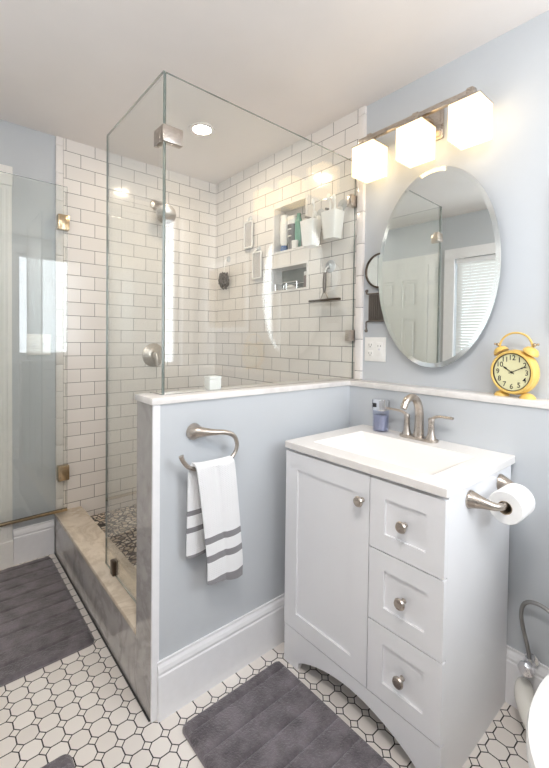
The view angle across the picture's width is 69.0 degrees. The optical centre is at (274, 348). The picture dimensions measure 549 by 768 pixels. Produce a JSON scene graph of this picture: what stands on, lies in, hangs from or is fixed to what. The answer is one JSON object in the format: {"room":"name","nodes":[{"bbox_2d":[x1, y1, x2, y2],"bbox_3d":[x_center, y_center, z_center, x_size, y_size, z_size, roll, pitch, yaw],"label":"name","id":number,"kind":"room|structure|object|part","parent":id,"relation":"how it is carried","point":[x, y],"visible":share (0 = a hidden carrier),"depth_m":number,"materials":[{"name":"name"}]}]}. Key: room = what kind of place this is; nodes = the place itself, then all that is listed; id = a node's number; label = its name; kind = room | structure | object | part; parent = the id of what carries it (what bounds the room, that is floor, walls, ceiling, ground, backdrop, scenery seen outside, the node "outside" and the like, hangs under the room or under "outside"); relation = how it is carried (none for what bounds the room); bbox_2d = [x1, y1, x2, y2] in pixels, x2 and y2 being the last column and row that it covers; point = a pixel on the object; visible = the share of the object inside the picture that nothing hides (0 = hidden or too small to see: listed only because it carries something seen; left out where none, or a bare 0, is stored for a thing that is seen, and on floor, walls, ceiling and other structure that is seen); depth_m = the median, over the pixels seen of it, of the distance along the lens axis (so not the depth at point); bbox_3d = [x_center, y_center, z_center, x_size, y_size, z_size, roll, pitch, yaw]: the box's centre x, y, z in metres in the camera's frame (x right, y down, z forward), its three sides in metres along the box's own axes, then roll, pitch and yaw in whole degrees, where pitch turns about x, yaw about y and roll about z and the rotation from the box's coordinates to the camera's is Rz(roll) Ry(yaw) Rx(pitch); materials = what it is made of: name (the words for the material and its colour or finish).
{"room":"bathroom","nodes":[
{"label":"bathroom","id":0,"kind":"room"},
{"bbox_2d":[0,119,215,550],"bbox_3d":[-1.226,-0.015,2.357,2.390,2.369,0.110,0,2,-41],"label":"wall","id":1,"kind":"structure","parent":0,"point":[134,228],"depth_m":2.41,"materials":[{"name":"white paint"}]},
{"bbox_2d":[0,164,12,569],"bbox_3d":[-1.705,0.109,1.874,0.803,2.129,0.026,0,2,-41],"label":"door","id":2,"kind":"structure","parent":1,"relation":"in","point":[6,180],"depth_m":2.11,"materials":[{"name":"white paint"}]},
{"bbox_2d":[13,519,53,564],"bbox_3d":[-1.339,1.077,2.225,0.196,0.190,0.016,0,2,-41],"label":"baseboard","id":3,"kind":"structure","parent":1,"relation":"attached to","point":[34,541],"depth_m":2.22,"materials":[{"name":"white paint"}]},
{"bbox_2d":[0,171,69,526],"bbox_3d":[-1.453,0.011,2.049,0.725,1.840,0.049,0,2,-41],"label":"shower door","id":4,"kind":"structure","parent":1,"relation":"attached to","point":[62,221],"depth_m":2.24,"materials":[{"name":"clear glass"}]},
{"bbox_3d":[-1.195,0.710,2.263,0.032,0.060,0.004,0,2,-41],"label":"hinge plate","id":5,"kind":"part","parent":4,"relation":"part of","materials":[{"name":"silver metal"}]},
{"bbox_3d":[-1.178,-0.709,2.232,0.032,0.060,0.004,0,2,-41],"label":"hinge plate","id":6,"kind":"part","parent":4,"relation":"part of","materials":[{"name":"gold metal"}]},
{"bbox_2d":[27,334,50,354],"bbox_3d":[-1.309,-0.022,2.218,0.117,0.115,0.013,0,2,-41],"label":"light switch","id":7,"kind":"object","parent":1,"relation":"attached to","point":[37,344],"visible":1,"depth_m":2.22,"materials":[{"name":"white plastic"}]},
{"bbox_2d":[55,136,62,509],"bbox_3d":[-1.235,-0.130,2.288,0.038,2.134,0.036,0,2,-41],"label":"trim","id":8,"kind":"structure","parent":1,"relation":"attached to","point":[58,140],"depth_m":2.27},
{"bbox_2d":[142,343,161,366],"bbox_3d":[-0.781,0.044,2.624,0.156,0.156,0.066,0,2,-41],"label":"shower valve","id":9,"kind":"object","parent":1,"relation":"attached to","point":[152,353],"visible":0.92,"depth_m":2.62,"materials":[{"name":"silver metal"}]},
{"bbox_3d":[-0.770,0.076,2.612,0.024,0.089,0.032,0,2,-41],"label":"lever","id":10,"kind":"part","parent":9,"relation":"part of","materials":[{"name":"silver metal"}]},
{"bbox_2d":[150,200,175,224],"bbox_3d":[-0.722,-0.887,2.582,0.123,0.178,0.160,0,2,-41],"label":"shower","id":11,"kind":"object","parent":1,"relation":"attached to","point":[170,211],"visible":0.79,"depth_m":2.55,"materials":[{"name":"silver metal"}]},
{"bbox_2d":[90,504,136,567],"bbox_3d":[-0.413,1.104,2.228,0.935,0.158,1.218,0,2,-41],"label":"floor","id":12,"kind":"structure","parent":0,"point":[121,522],"depth_m":2.27,"materials":[{"name":"stone"}]},
{"bbox_2d":[135,377,358,722],"bbox_3d":[-0.032,0.676,1.663,1.066,1.047,0.142,0,2,-41],"label":"wall","id":13,"kind":"structure","parent":0,"point":[176,607],"depth_m":1.40,"materials":[{"name":"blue paint"}]},
{"bbox_3d":[-0.431,0.690,1.327,0.007,1.025,0.122,0,2,-41],"label":"panel","id":14,"kind":"part","parent":13,"relation":"part of","materials":[{"name":"grey stone"}]},
{"bbox_2d":[179,423,238,470],"bbox_3d":[-0.231,0.329,1.354,0.230,0.149,0.069,0,2,-41],"label":"towel ring","id":15,"kind":"object","parent":13,"relation":"attached to","point":[194,431],"visible":0.89,"depth_m":1.34,"materials":[{"name":"silver metal"}]},
{"bbox_2d":[186,456,242,584],"bbox_3d":[-0.200,0.586,1.360,0.206,0.435,0.060,0,2,-41],"label":"hand towel","id":16,"kind":"object","parent":15,"relation":"hanging from","point":[213,529],"visible":0.99,"depth_m":1.34,"materials":[{"name":"white fabric"}]},
{"bbox_2d":[204,375,220,389],"bbox_3d":[-0.233,0.129,1.506,0.053,0.050,0.041,0,2,-41],"label":"soap box","id":17,"kind":"object","parent":13,"relation":"on","point":[213,382],"visible":1,"depth_m":1.49,"materials":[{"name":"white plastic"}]},
{"bbox_3d":[-0.233,0.109,1.506,0.053,0.010,0.041,0,2,-41],"label":"lid","id":18,"kind":"part","parent":17,"relation":"part of","materials":[{"name":"white plastic"}]},
{"bbox_2d":[157,593,284,722],"bbox_3d":[-0.013,1.107,1.600,0.961,0.189,0.016,0,2,-41],"label":"baseboard","id":19,"kind":"structure","parent":13,"relation":"attached to","point":[186,674],"depth_m":1.43,"materials":[{"name":"white paint"}]},
{"bbox_2d":[164,72,356,394],"bbox_3d":[0.015,-0.380,1.652,0.998,1.065,0.028,0,2,-41],"label":"screen","id":20,"kind":"object","parent":13,"relation":"on","point":[351,199],"visible":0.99,"depth_m":1.80,"materials":[{"name":"clear glass"}]},
{"bbox_2d":[154,123,182,148],"bbox_3d":[-0.359,-0.709,1.350,0.072,0.054,0.072,0,2,-41],"label":"clamp","id":21,"kind":"object","parent":20,"relation":"attached to","point":[172,136],"visible":0.98,"depth_m":1.33,"materials":[{"name":"silver metal"}]},
{"bbox_2d":[0,553,528,767],"bbox_3d":[-0.326,1.256,1.240,2.290,0.100,3.038,0,2,-41],"label":"floor","id":22,"kind":"structure","parent":0,"point":[80,705],"depth_m":1.29,"materials":[{"name":"tile"}]},
{"bbox_2d":[0,556,94,686],"bbox_3d":[-1.183,1.174,1.761,0.512,0.019,0.825,0,2,-41],"label":"bath rug","id":23,"kind":"object","parent":22,"relation":"on","point":[41,623],"visible":1,"depth_m":1.71,"materials":[{"name":"grey fabric"}]},
{"bbox_2d":[41,754,74,767],"bbox_3d":[-0.550,1.204,0.721,0.519,0.019,0.789,0,2,-41],"label":"bath rug","id":24,"kind":"object","parent":22,"relation":"on","point":[63,761],"visible":1,"depth_m":1.14,"materials":[{"name":"grey fabric"}]},
{"bbox_2d":[54,506,149,721],"bbox_3d":[-0.781,1.071,1.836,0.147,0.233,1.332,0,2,-41],"label":"shower curb","id":25,"kind":"object","parent":22,"relation":"on","point":[79,541],"visible":0.69,"depth_m":1.74,"materials":[{"name":"stone"}]},
{"bbox_2d":[105,70,165,602],"bbox_3d":[-0.554,0.023,1.540,0.024,1.880,0.560,0,2,-41],"label":"screen","id":26,"kind":"object","parent":25,"relation":"on","point":[113,567],"visible":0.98,"depth_m":1.68,"materials":[{"name":"clear glass"}]},
{"bbox_2d":[182,661,392,767],"bbox_3d":[0.125,1.204,1.088,0.416,0.019,0.826,0,2,-41],"label":"bath rug","id":27,"kind":"object","parent":22,"relation":"on","point":[272,719],"visible":1,"depth_m":1.24,"materials":[{"name":"grey fabric"}]},
{"bbox_2d":[284,449,510,767],"bbox_3d":[0.408,0.797,1.443,0.492,0.826,0.626,0,2,-41],"label":"vanity cabinet","id":28,"kind":"object","parent":22,"relation":"on","point":[397,592],"visible":0.98,"depth_m":1.22,"materials":[{"name":"white paint"}]},
{"bbox_3d":[0.176,0.727,1.401,0.010,0.546,0.262,0,2,-41],"label":"panel","id":29,"kind":"part","parent":28,"relation":"part of","materials":[{"name":"white paint"}]},
{"bbox_3d":[0.173,0.727,1.398,0.018,0.668,0.384,0,2,-41],"label":"door","id":30,"kind":"part","parent":28,"relation":"part of","materials":[{"name":"white paint"}]},
{"bbox_3d":[0.267,0.477,1.250,0.030,0.034,0.034,0,2,-41],"label":"knob","id":31,"kind":"part","parent":28,"relation":"part of","materials":[{"name":"silver metal"}]},
{"bbox_3d":[0.359,0.956,1.147,0.030,0.034,0.034,0,2,-41],"label":"knob","id":32,"kind":"part","parent":28,"relation":"part of","materials":[{"name":"silver metal"}]},
{"bbox_2d":[285,424,514,497],"bbox_3d":[0.430,0.410,1.444,0.486,0.104,0.635,0,2,-41],"label":"sink","id":33,"kind":"object","parent":28,"relation":"in","point":[445,469],"visible":0.9,"depth_m":1.42,"materials":[{"name":"white ceramic"}]},
{"bbox_2d":[372,398,389,430],"bbox_3d":[0.452,0.283,1.703,0.066,0.136,0.068,0,2,-41],"label":"soap dispenser","id":34,"kind":"object","parent":33,"relation":"on","point":[378,404],"visible":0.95,"depth_m":1.68,"materials":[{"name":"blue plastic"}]},
{"bbox_2d":[386,394,453,442],"bbox_3d":[0.540,0.266,1.550,0.130,0.182,0.282,0,2,-41],"label":"faucet","id":35,"kind":"object","parent":33,"relation":"on","point":[418,434],"visible":1,"depth_m":1.56,"materials":[{"name":"silver metal"}]},
{"bbox_3d":[0.507,0.261,1.644,0.096,0.029,0.017,2,2,43],"label":"lever","id":36,"kind":"part","parent":35,"relation":"part of","materials":[{"name":"silver metal"}]},
{"bbox_3d":[0.536,0.306,1.617,0.040,0.084,0.040,0,2,-41],"label":"handle","id":37,"kind":"part","parent":35,"relation":"part of","materials":[{"name":"silver metal"}]},
{"bbox_3d":[0.538,0.262,1.550,0.127,0.175,0.044,0,2,-41],"label":"spout","id":38,"kind":"part","parent":35,"relation":"part of","materials":[{"name":"silver metal"}]},
{"bbox_3d":[0.568,0.352,1.577,0.052,0.010,0.160,0,2,-41],"label":"plate","id":39,"kind":"part","parent":35,"relation":"part of","materials":[{"name":"silver metal"}]},
{"bbox_3d":[0.604,0.308,1.538,0.040,0.084,0.040,0,2,-41],"label":"handle","id":40,"kind":"part","parent":35,"relation":"part of","materials":[{"name":"silver metal"}]},
{"bbox_3d":[0.628,0.265,1.503,0.017,0.029,0.096,0,2,-35],"label":"lever","id":41,"kind":"part","parent":35,"relation":"part of","materials":[{"name":"silver metal"}]},
{"bbox_3d":[0.361,0.729,1.142,0.030,0.034,0.034,0,2,-41],"label":"knob","id":42,"kind":"part","parent":28,"relation":"part of","materials":[{"name":"silver metal"}]},
{"bbox_3d":[0.364,0.508,1.137,0.030,0.034,0.034,0,2,-41],"label":"knob","id":43,"kind":"part","parent":28,"relation":"part of","materials":[{"name":"silver metal"}]},
{"bbox_3d":[0.378,0.956,1.166,0.010,0.122,0.134,0,2,-41],"label":"panel","id":44,"kind":"part","parent":28,"relation":"part of","materials":[{"name":"white paint"}]},
{"bbox_3d":[0.381,0.728,1.161,0.010,0.117,0.134,0,2,-41],"label":"panel","id":45,"kind":"part","parent":28,"relation":"part of","materials":[{"name":"white paint"}]},
{"bbox_3d":[0.375,0.956,1.164,0.018,0.226,0.238,0,2,-41],"label":"drawer","id":46,"kind":"part","parent":28,"relation":"part of","materials":[{"name":"white paint"}]},
{"bbox_3d":[0.383,0.507,1.157,0.010,0.109,0.134,0,2,-41],"label":"panel","id":47,"kind":"part","parent":28,"relation":"part of","materials":[{"name":"white paint"}]},
{"bbox_3d":[0.378,0.728,1.159,0.018,0.221,0.238,0,2,-41],"label":"drawer","id":48,"kind":"part","parent":28,"relation":"part of","materials":[{"name":"white paint"}]},
{"bbox_3d":[0.381,0.507,1.154,0.018,0.213,0.238,0,2,-41],"label":"drawer","id":49,"kind":"part","parent":28,"relation":"part of","materials":[{"name":"white paint"}]},
{"bbox_2d":[465,474,513,510],"bbox_3d":[0.671,0.434,1.192,0.273,0.053,0.086,0,2,-41],"label":"paper holder","id":50,"kind":"object","parent":28,"relation":"attached to","point":[474,500],"visible":0.67,"depth_m":1.12,"materials":[{"name":"silver metal"}]},
{"bbox_3d":[0.595,0.434,1.127,0.099,0.053,0.051,2,2,35],"label":"post","id":51,"kind":"part","parent":50,"relation":"part of","materials":[{"name":"silver metal"}]},
{"bbox_3d":[0.747,0.433,1.258,0.051,0.053,0.099,0,1,-26],"label":"post","id":52,"kind":"part","parent":50,"relation":"part of","materials":[{"name":"silver metal"}]},
{"bbox_2d":[488,483,534,524],"bbox_3d":[0.691,0.451,1.164,0.102,0.094,0.094,0,2,-41],"label":"toilet roll","id":53,"kind":"object","parent":50,"relation":"on","point":[521,501],"visible":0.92,"depth_m":1.13,"materials":[{"name":"paper"}]},
{"bbox_2d":[514,675,548,767],"bbox_3d":[0.740,0.839,0.889,0.709,0.775,0.570,0,2,-41],"label":"toilet","id":54,"kind":"object","parent":22,"relation":"on","point":[533,710],"visible":1,"depth_m":0.87,"materials":[{"name":"white ceramic"}]},
{"bbox_3d":[0.718,0.830,0.768,0.515,0.018,0.394,0,2,-41],"label":"seat","id":55,"kind":"part","parent":54,"relation":"part of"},
{"bbox_3d":[0.718,0.807,0.767,0.516,0.023,0.394,0,2,-41],"label":"lid","id":56,"kind":"part","parent":54,"relation":"part of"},
{"bbox_2d":[0,0,548,184],"bbox_3d":[-0.296,-1.212,1.186,2.290,0.100,3.038,0,2,-41],"label":"ceiling","id":57,"kind":"structure","parent":0,"point":[70,69],"depth_m":1.63,"materials":[{"name":"paint"}]},
{"bbox_2d":[189,122,214,135],"bbox_3d":[-0.391,-1.182,2.154,0.136,0.006,0.136,0,2,-41],"label":"recessed light","id":58,"kind":"object","parent":57,"relation":"in","point":[197,128],"visible":1,"depth_m":2.15,"materials":[{"name":"paint"}]},
{"bbox_2d":[214,10,548,398],"bbox_3d":[0.553,0.016,1.954,0.214,2.369,3.038,0,2,-41],"label":"wall","id":59,"kind":"structure","parent":0,"point":[264,334],"depth_m":1.90,"materials":[{"name":"white tile"}]},
{"bbox_2d":[218,256,229,289],"bbox_3d":[-0.352,-0.531,2.795,0.070,0.241,0.096,0,2,-41],"label":"loofah","id":60,"kind":"object","parent":59,"relation":"hanging from","point":[223,280],"visible":1,"depth_m":2.77,"materials":[{"name":"fabric"}]},
{"bbox_2d":[243,216,252,248],"bbox_3d":[-0.171,-0.761,2.607,0.035,0.212,0.096,0,2,-41],"label":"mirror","id":61,"kind":"object","parent":59,"relation":"attached to","point":[248,226],"visible":1,"depth_m":2.61,"materials":[{"name":"white plastic"}]},
{"bbox_2d":[252,246,261,279],"bbox_3d":[-0.113,-0.549,2.541,0.035,0.212,0.096,0,2,-41],"label":"mirror","id":62,"kind":"object","parent":59,"relation":"attached to","point":[257,255],"visible":1,"depth_m":2.54,"materials":[{"name":"white plastic"}]},
{"bbox_2d":[280,215,287,250],"bbox_3d":[0.059,-0.694,2.434,0.046,0.225,0.066,0,2,-41],"label":"shampoo bottle","id":63,"kind":"object","parent":59,"relation":"on","point":[283,220],"visible":0.76,"depth_m":2.41,"materials":[{"name":"white plastic"}]},
{"bbox_2d":[275,281,302,289],"bbox_3d":[0.093,-0.371,2.398,0.074,0.047,0.194,0,2,-41],"label":"rack","id":64,"kind":"object","parent":59,"relation":"in","point":[296,283],"visible":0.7,"depth_m":2.39,"materials":[{"name":"silver metal"}]},
{"bbox_3d":[0.114,-0.414,2.370,0.094,0.160,0.331,0,2,-41],"label":"niche trim","id":65,"kind":"part","parent":59,"relation":"part of","materials":[{"name":"white tile"}]},
{"bbox_3d":[0.121,-0.712,2.360,0.094,0.289,0.292,0,2,-41],"label":"niche trim","id":66,"kind":"part","parent":59,"relation":"part of","materials":[{"name":"white tile"}]},
{"bbox_2d":[287,215,296,248],"bbox_3d":[0.104,-0.683,2.382,0.049,0.205,0.068,0,2,-41],"label":"tube","id":67,"kind":"object","parent":59,"relation":"in","point":[291,219],"visible":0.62,"depth_m":2.36,"materials":[{"name":"grey plastic"}]},
{"bbox_2d":[292,240,297,247],"bbox_3d":[0.118,-0.601,2.310,0.035,0.045,0.044,0,2,-41],"label":"jar","id":68,"kind":"object","parent":59,"relation":"in","point":[294,242],"visible":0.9,"depth_m":2.29,"materials":[{"name":"white plastic"}]},
{"bbox_2d":[295,213,301,246],"bbox_3d":[0.142,-0.684,2.338,0.038,0.210,0.054,0,2,-41],"label":"bottle","id":69,"kind":"object","parent":59,"relation":"in","point":[297,222],"visible":0.63,"depth_m":2.32,"materials":[{"name":"green plastic"}]},
{"bbox_2d":[303,271,305,286],"bbox_3d":[0.185,-0.393,2.298,0.029,0.098,0.042,0,2,-41],"label":"bottle","id":70,"kind":"object","parent":59,"relation":"in","point":[304,277],"visible":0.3,"depth_m":2.29,"materials":[{"name":"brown plastic"}]},
{"bbox_2d":[300,209,323,248],"bbox_3d":[0.201,-0.646,2.124,0.099,0.210,0.098,0,2,-41],"label":"cup","id":71,"kind":"object","parent":59,"relation":"attached to","point":[311,227],"visible":0.85,"depth_m":2.09,"materials":[{"name":"white plastic"}]},
{"bbox_2d":[311,198,314,217],"bbox_3d":[0.202,-0.670,2.108,0.025,0.242,0.019,0,2,-41],"label":"brush","id":72,"kind":"object","parent":71,"relation":"in","point":[312,199],"visible":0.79,"depth_m":2.10,"materials":[{"name":"white plastic"}]},
{"bbox_2d":[317,209,323,215],"bbox_3d":[0.242,-0.721,2.141,0.014,0.060,0.060,0,2,-41],"label":"cup","id":73,"kind":"object","parent":71,"relation":"on","point":[320,210],"depth_m":2.13,"materials":[{"name":"plastic"}]},
{"bbox_2d":[309,260,340,302],"bbox_3d":[0.269,-0.356,2.093,0.040,0.219,0.213,0,2,-41],"label":"squeegee","id":74,"kind":"object","parent":59,"relation":"hanging from","point":[330,265],"visible":1,"depth_m":2.08,"materials":[{"name":"plastic"}]},
{"bbox_3d":[0.262,-0.344,2.086,0.019,0.105,0.020,0,2,-41],"label":"handle","id":75,"kind":"part","parent":74,"relation":"part of","materials":[{"name":"grey metal"}]},
{"bbox_3d":[0.259,-0.253,2.088,0.018,0.013,0.213,0,2,-41],"label":"blade","id":76,"kind":"part","parent":74,"relation":"part of","materials":[{"name":"black rubber"}]},
{"bbox_2d":[326,260,334,272],"bbox_3d":[0.287,-0.431,2.088,0.018,0.068,0.068,0,2,-41],"label":"cup","id":77,"kind":"object","parent":74,"relation":"on","point":[330,265],"depth_m":2.08,"materials":[{"name":"plastic"}]},
{"bbox_2d":[321,199,346,240],"bbox_3d":[0.299,-0.654,2.010,0.099,0.210,0.098,0,2,-41],"label":"cup","id":78,"kind":"object","parent":59,"relation":"attached to","point":[332,219],"visible":0.98,"depth_m":1.98,"materials":[{"name":"white plastic"}]},
{"bbox_2d":[327,193,330,209],"bbox_3d":[0.275,-0.672,2.022,0.024,0.227,0.021,1,1,11],"label":"toothbrush","id":79,"kind":"object","parent":78,"relation":"in","point":[328,194],"visible":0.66,"depth_m":2.02,"materials":[{"name":"white plastic"}]},
{"bbox_2d":[332,194,335,207],"bbox_3d":[0.297,-0.663,1.992,0.025,0.212,0.019,0,2,-41],"label":"toothbrush","id":80,"kind":"object","parent":78,"relation":"in","point":[333,195],"visible":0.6,"depth_m":1.98,"materials":[{"name":"white plastic"}]},
{"bbox_2d":[338,199,346,210],"bbox_3d":[0.340,-0.729,2.027,0.014,0.060,0.060,0,2,-41],"label":"cup","id":81,"kind":"object","parent":78,"relation":"on","point":[342,205],"depth_m":2.02,"materials":[{"name":"plastic"}]},
{"bbox_2d":[354,105,366,378],"bbox_3d":[0.427,-0.509,1.956,0.036,1.320,0.039,0,2,-41],"label":"trim","id":82,"kind":"structure","parent":59,"relation":"attached to","point":[362,120],"depth_m":1.94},
{"bbox_2d":[364,253,383,331],"bbox_3d":[0.491,-0.261,1.860,0.019,0.371,0.167,0,2,-41],"label":"mirror","id":83,"kind":"object","parent":59,"relation":"attached to","point":[375,314],"visible":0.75,"depth_m":1.88,"materials":[{"name":"brown metal"}]},
{"bbox_3d":[0.473,-0.268,1.883,0.016,0.028,0.108,0,2,-41],"label":"bracket rod","id":84,"kind":"part","parent":83,"relation":"part of","materials":[{"name":"grey metal"}]},
{"bbox_3d":[0.471,-0.105,1.886,0.016,0.058,0.108,0,2,-41],"label":"bracket rod","id":85,"kind":"part","parent":83,"relation":"part of","materials":[{"name":"grey metal"}]},
{"bbox_2d":[365,337,385,361],"bbox_3d":[0.476,0.004,1.893,0.009,0.115,0.117,0,2,-41],"label":"wall outlet","id":86,"kind":"object","parent":59,"relation":"attached to","point":[375,347],"visible":1,"depth_m":1.89,"materials":[{"name":"white plastic"}]},
{"bbox_2d":[367,350,372,355],"bbox_3d":[0.458,0.023,1.912,0.002,0.028,0.030,0,2,-41],"label":"receptacle","id":87,"kind":"object","parent":86,"relation":"attached to","point":[369,352],"depth_m":1.91,"materials":[{"name":"white plastic"}]},
{"bbox_2d":[368,342,372,347],"bbox_3d":[0.459,-0.017,1.911,0.002,0.028,0.030,0,2,-41],"label":"receptacle","id":88,"kind":"object","parent":86,"relation":"attached to","point":[370,344],"depth_m":1.91,"materials":[{"name":"white plastic"}]},
{"bbox_2d":[352,86,493,182],"bbox_3d":[0.588,-0.883,1.647,0.150,0.220,0.560,0,2,-41],"label":"vanity light","id":89,"kind":"object","parent":59,"relation":"attached to","point":[470,112],"visible":1,"depth_m":1.59,"materials":[{"name":"white glass"}]},
{"bbox_3d":[0.432,-0.939,1.803,0.024,0.055,0.024,0,2,-41],"label":"cap post","id":90,"kind":"part","parent":89,"relation":"part of","materials":[{"name":"silver metal"}]},
{"bbox_3d":[0.430,-0.842,1.805,0.114,0.128,0.114,0,2,-41],"label":"lamp shade","id":91,"kind":"part","parent":89,"relation":"part of","materials":[{"name":"beige glass"}]},
{"bbox_3d":[0.579,-0.933,1.632,0.024,0.055,0.024,0,2,-41],"label":"cap post","id":92,"kind":"part","parent":89,"relation":"part of","materials":[{"name":"silver metal"}]},
{"bbox_3d":[0.578,-0.837,1.634,0.114,0.128,0.114,0,2,-41],"label":"lamp shade","id":93,"kind":"part","parent":89,"relation":"part of","materials":[{"name":"beige glass"}]},
{"bbox_3d":[0.628,-0.945,1.644,0.073,0.015,0.022,0,2,-41],"label":"bar arm","id":94,"kind":"part","parent":89,"relation":"part of","materials":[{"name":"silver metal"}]},
{"bbox_3d":[0.721,-0.928,1.466,0.024,0.055,0.024,0,2,-41],"label":"cap post","id":95,"kind":"part","parent":89,"relation":"part of","materials":[{"name":"silver metal"}]},
{"bbox_3d":[0.719,-0.831,1.468,0.114,0.128,0.114,0,2,-41],"label":"lamp shade","id":96,"kind":"part","parent":89,"relation":"part of","materials":[{"name":"beige glass"}]},
{"bbox_2d":[378,166,501,367],"bbox_3d":[0.660,-0.329,1.646,0.039,0.814,0.516,0,2,-42],"label":"oval mirror","id":97,"kind":"object","parent":59,"relation":"attached to","point":[440,260],"visible":1,"depth_m":1.61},
{"bbox_2d":[349,380,548,408],"bbox_3d":[0.878,0.182,1.357,0.098,0.024,1.500,0,2,-41],"label":"trim","id":98,"kind":"structure","parent":59,"relation":"attached to","point":[542,403],"depth_m":1.53,"materials":[{"name":"white stone"}]},
{"bbox_2d":[490,332,539,399],"bbox_3d":[0.838,0.056,1.391,0.052,0.227,0.158,0,1,-29],"label":"alarm clock","id":99,"kind":"object","parent":98,"relation":"on","point":[515,372],"visible":1,"depth_m":1.37,"materials":[{"name":"yellow metal"}]},
{"bbox_3d":[0.840,-0.032,1.389,0.007,0.052,0.120,0,1,-29],"label":"carry handle","id":100,"kind":"part","parent":99,"relation":"part of","materials":[{"name":"yellow metal"}]},
{"bbox_2d":[349,386,548,666],"bbox_3d":[0.875,0.706,1.371,0.090,1.023,1.500,0,2,-41],"label":"wall","id":101,"kind":"structure","parent":0,"point":[522,432],"depth_m":1.36,"materials":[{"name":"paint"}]},
{"bbox_2d":[505,645,548,709],"bbox_3d":[0.835,1.123,1.339,0.016,0.189,1.484,0,2,-41],"label":"baseboard","id":102,"kind":"structure","parent":101,"relation":"attached to","point":[513,656],"depth_m":1.35,"materials":[{"name":"white paint"}]},
{"bbox_2d":[517,600,548,677],"bbox_3d":[0.859,0.932,1.206,0.079,0.237,0.250,0,1,-25],"label":"supply hose","id":103,"kind":"object","parent":101,"relation":"attached to","point":[527,666],"visible":1,"depth_m":1.29,"materials":[{"name":"silver metal"}]}
]}

